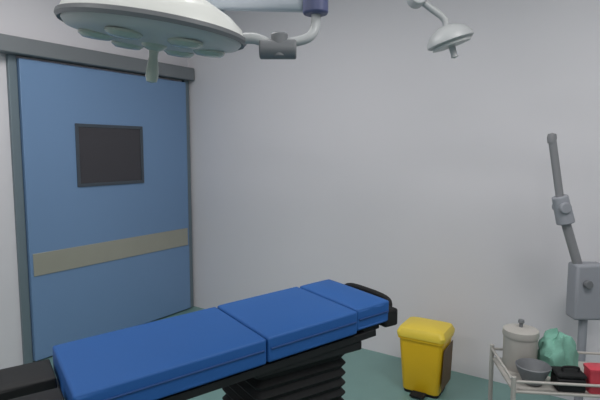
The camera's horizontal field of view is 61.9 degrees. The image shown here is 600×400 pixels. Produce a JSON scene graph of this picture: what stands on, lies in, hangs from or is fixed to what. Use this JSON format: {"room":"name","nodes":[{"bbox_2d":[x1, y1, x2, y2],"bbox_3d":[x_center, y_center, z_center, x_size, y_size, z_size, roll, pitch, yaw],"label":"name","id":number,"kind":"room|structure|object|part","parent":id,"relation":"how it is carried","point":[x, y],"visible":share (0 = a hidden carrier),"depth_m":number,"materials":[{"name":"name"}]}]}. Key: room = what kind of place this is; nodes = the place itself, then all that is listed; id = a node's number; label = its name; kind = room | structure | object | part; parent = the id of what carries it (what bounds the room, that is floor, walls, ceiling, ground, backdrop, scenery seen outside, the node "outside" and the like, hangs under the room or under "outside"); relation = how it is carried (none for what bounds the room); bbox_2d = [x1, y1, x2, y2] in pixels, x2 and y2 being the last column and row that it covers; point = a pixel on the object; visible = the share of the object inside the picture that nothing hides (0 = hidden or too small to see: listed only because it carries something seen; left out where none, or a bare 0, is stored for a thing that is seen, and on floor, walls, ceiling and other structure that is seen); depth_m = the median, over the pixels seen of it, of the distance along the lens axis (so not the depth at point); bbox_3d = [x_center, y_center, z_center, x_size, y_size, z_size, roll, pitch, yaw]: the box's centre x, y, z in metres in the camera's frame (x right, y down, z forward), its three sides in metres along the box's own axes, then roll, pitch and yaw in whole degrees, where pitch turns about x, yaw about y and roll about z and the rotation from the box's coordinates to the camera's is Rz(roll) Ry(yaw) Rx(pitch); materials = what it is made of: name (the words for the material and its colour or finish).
{"room":"operating room","nodes":[
{"label":"operating room","id":0,"kind":"room"},
{"bbox_2d":[0,0,187,368],"bbox_3d":[-2.616,-0.201,2.514,0.120,2.900,5.400,4,7,34],"label":"wall","id":1,"kind":"structure","parent":0,"point":[31,19],"depth_m":3.41,"materials":[{"name":"paint"}]},
{"bbox_2d":[0,33,193,363],"bbox_3d":[-1.692,0.013,3.689,0.100,2.240,2.440,4,7,34],"label":"door","id":2,"kind":"structure","parent":1,"relation":"in","point":[101,174],"depth_m":3.84,"materials":[{"name":"blue paint"}]},
{"bbox_2d":[22,306,566,399],"bbox_3d":[-0.013,1.470,0.880,6.440,0.100,5.640,4,7,34],"label":"floor","id":3,"kind":"structure","parent":0,"point":[369,375],"depth_m":3.21,"materials":[{"name":"teal plastic"}]},
{"bbox_2d":[0,279,397,399],"bbox_3d":[-0.459,0.875,1.723,1.819,0.916,0.440,-4,7,-33],"label":"table","id":4,"kind":"object","parent":3,"relation":"on","point":[290,343],"visible":1,"depth_m":1.71,"materials":[{"name":"blue leather"}]},
{"bbox_3d":[-0.082,0.566,1.713,0.900,0.076,0.012,-4,7,-33],"label":"rail","id":5,"kind":"part","parent":4,"relation":"part of","materials":[{"name":"black plastic"}]},
{"bbox_3d":[-0.234,0.552,1.839,1.135,0.097,0.300,-4,7,-33],"label":"frame","id":6,"kind":"part","parent":4,"relation":"part of","materials":[{"name":"black plastic"}]},
{"bbox_2d":[397,317,454,399],"bbox_3d":[0.782,0.977,3.127,0.303,0.434,0.310,3,7,31],"label":"waste bin","id":7,"kind":"object","parent":3,"relation":"on","point":[426,345],"visible":1,"depth_m":3.04,"materials":[{"name":"yellow plastic"}]},
{"bbox_3d":[0.786,0.795,3.115,0.303,0.070,0.268,3,7,31],"label":"lid","id":8,"kind":"part","parent":7,"relation":"part of","materials":[{"name":"yellow plastic"}]},
{"bbox_2d":[488,344,599,399],"bbox_3d":[1.191,0.995,2.200,0.624,0.578,0.416,1,6,7],"label":"trolley","id":9,"kind":"object","parent":3,"relation":"on","point":[516,384],"visible":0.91,"depth_m":2.06,"materials":[{"name":"beige metal"}]},
{"bbox_3d":[0.913,0.931,2.400,0.020,0.490,0.020,1,6,7],"label":"leg","id":10,"kind":"part","parent":9,"relation":"part of","materials":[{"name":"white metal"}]},
{"bbox_3d":[0.873,0.965,2.064,0.020,0.490,0.020,1,6,7],"label":"leg","id":11,"kind":"part","parent":9,"relation":"part of","materials":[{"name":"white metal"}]},
{"bbox_2d":[502,319,539,372],"bbox_3d":[0.996,0.647,2.260,0.154,0.224,0.154,4,7,34],"label":"drum","id":12,"kind":"object","parent":9,"relation":"on","point":[520,340],"visible":0.89,"depth_m":2.21,"materials":[{"name":"white metal"}]},
{"bbox_3d":[0.996,0.592,2.254,0.154,0.041,0.154,4,7,34],"label":"drum lid","id":13,"kind":"part","parent":12,"relation":"part of","materials":[{"name":"white metal"}]},
{"bbox_3d":[0.996,0.553,2.251,0.028,0.036,0.028,4,7,34],"label":"lid knob","id":14,"kind":"part","parent":12,"relation":"part of","materials":[{"name":"grey metal"}]},
{"bbox_2d":[515,358,551,386],"bbox_3d":[0.981,0.733,2.108,0.140,0.081,0.140,4,7,34],"label":"steel bowl","id":15,"kind":"object","parent":9,"relation":"on","point":[529,369],"visible":0.85,"depth_m":2.10,"materials":[{"name":"silver metal"}]},
{"bbox_3d":[1.191,0.727,2.173,0.612,0.012,0.352,1,6,7],"label":"guard rail","id":16,"kind":"part","parent":9,"relation":"part of","materials":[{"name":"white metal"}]},
{"bbox_2d":[537,328,578,376],"bbox_3d":[1.141,0.665,2.229,0.170,0.192,0.164,-2,6,-18],"label":"cloth bundle","id":17,"kind":"object","parent":9,"relation":"on","point":[555,349],"visible":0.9,"depth_m":2.18,"materials":[{"name":"green fabric"}]},
{"bbox_2d":[550,365,586,392],"bbox_3d":[1.107,0.729,2.065,0.114,0.099,0.089,1,6,7],"label":"case","id":18,"kind":"object","parent":9,"relation":"on","point":[566,374],"visible":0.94,"depth_m":2.03,"materials":[{"name":"plastic"}]},
{"bbox_3d":[1.107,0.712,2.063,0.114,0.018,0.089,1,6,7],"label":"case lid","id":19,"kind":"part","parent":18,"relation":"part of","materials":[{"name":"black plastic"}]},
{"bbox_3d":[1.111,0.694,2.053,0.075,0.028,0.010,1,6,7],"label":"carry handle","id":20,"kind":"part","parent":18,"relation":"part of","materials":[{"name":"black plastic"}]},
{"bbox_2d":[583,363,599,393],"bbox_3d":[1.223,0.728,2.043,0.106,0.106,0.072,1,6,6],"label":"box","id":21,"kind":"object","parent":9,"relation":"on","point":[591,370],"visible":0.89,"depth_m":2.02,"materials":[{"name":"plastic"}]},
{"bbox_3d":[1.223,0.683,2.039,0.106,0.017,0.072,1,6,6],"label":"box lid","id":22,"kind":"part","parent":21,"relation":"part of","materials":[{"name":"red plastic"}]},
{"bbox_2d":[547,133,599,399],"bbox_3d":[1.526,0.441,2.678,0.352,1.589,0.352,6,8,45],"label":"jointed arm","id":23,"kind":"object","parent":3,"relation":"on","point":[583,279],"visible":0.98,"depth_m":2.63},
{"bbox_3d":[1.344,-0.143,2.619,0.106,0.370,0.040,0,6,0],"label":"arm","id":24,"kind":"part","parent":23,"relation":"part of","materials":[{"name":"grey metal"}]},
{"bbox_3d":[1.430,0.192,2.653,0.150,0.325,0.048,0,6,0],"label":"arm","id":25,"kind":"part","parent":23,"relation":"part of","materials":[{"name":"grey metal"}]},
{"bbox_3d":[1.528,0.824,2.716,0.044,0.680,0.044,0,6,0],"label":"post","id":26,"kind":"part","parent":23,"relation":"part of","materials":[{"name":"grey plastic"}]},
{"bbox_3d":[1.508,0.442,2.615,0.044,0.044,0.025,0,6,0],"label":"screw knob","id":27,"kind":"part","parent":23,"relation":"part of","materials":[{"name":"grey plastic"}]},
{"bbox_2d":[188,0,599,399],"bbox_3d":[1.552,-0.249,2.994,6.440,2.900,0.120,4,7,34],"label":"wall","id":28,"kind":"structure","parent":0,"point":[371,157],"depth_m":3.46,"materials":[{"name":"paint"}]},
{"bbox_3d":[-0.013,-1.515,0.582,6.440,0.100,5.640,4,7,34],"label":"ceiling","id":29,"kind":"structure","parent":0,"visible":0},
{"bbox_2d":[54,0,327,82],"bbox_3d":[-0.425,-0.997,1.742,0.803,1.163,0.733,-5,8,-40],"label":"lamp","id":30,"kind":"object","parent":29,"relation":"hanging from","point":[180,28],"visible":1,"depth_m":1.60,"materials":[{"name":"white metal"}]},
{"bbox_3d":[-0.512,-0.484,1.764,0.089,0.139,0.090,0,6,0],"label":"handle","id":31,"kind":"part","parent":30,"relation":"part of","materials":[{"name":"green plastic"}]},
{"bbox_3d":[-0.172,-0.779,1.932,0.528,0.176,0.070,4,7,38],"label":"spring arm","id":32,"kind":"part","parent":30,"relation":"part of","materials":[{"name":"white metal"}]},
{"bbox_2d":[407,0,473,57],"bbox_3d":[0.633,-1.148,2.297,0.346,0.972,0.216,0,6,0],"label":"lamp","id":33,"kind":"object","parent":29,"relation":"hanging from","point":[449,36],"visible":1,"depth_m":2.28,"materials":[{"name":"white metal"}]},
{"bbox_3d":[0.617,-0.876,2.325,0.163,0.153,0.032,0,6,0],"label":"arm","id":34,"kind":"part","parent":33,"relation":"part of","materials":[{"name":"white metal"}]}
]}

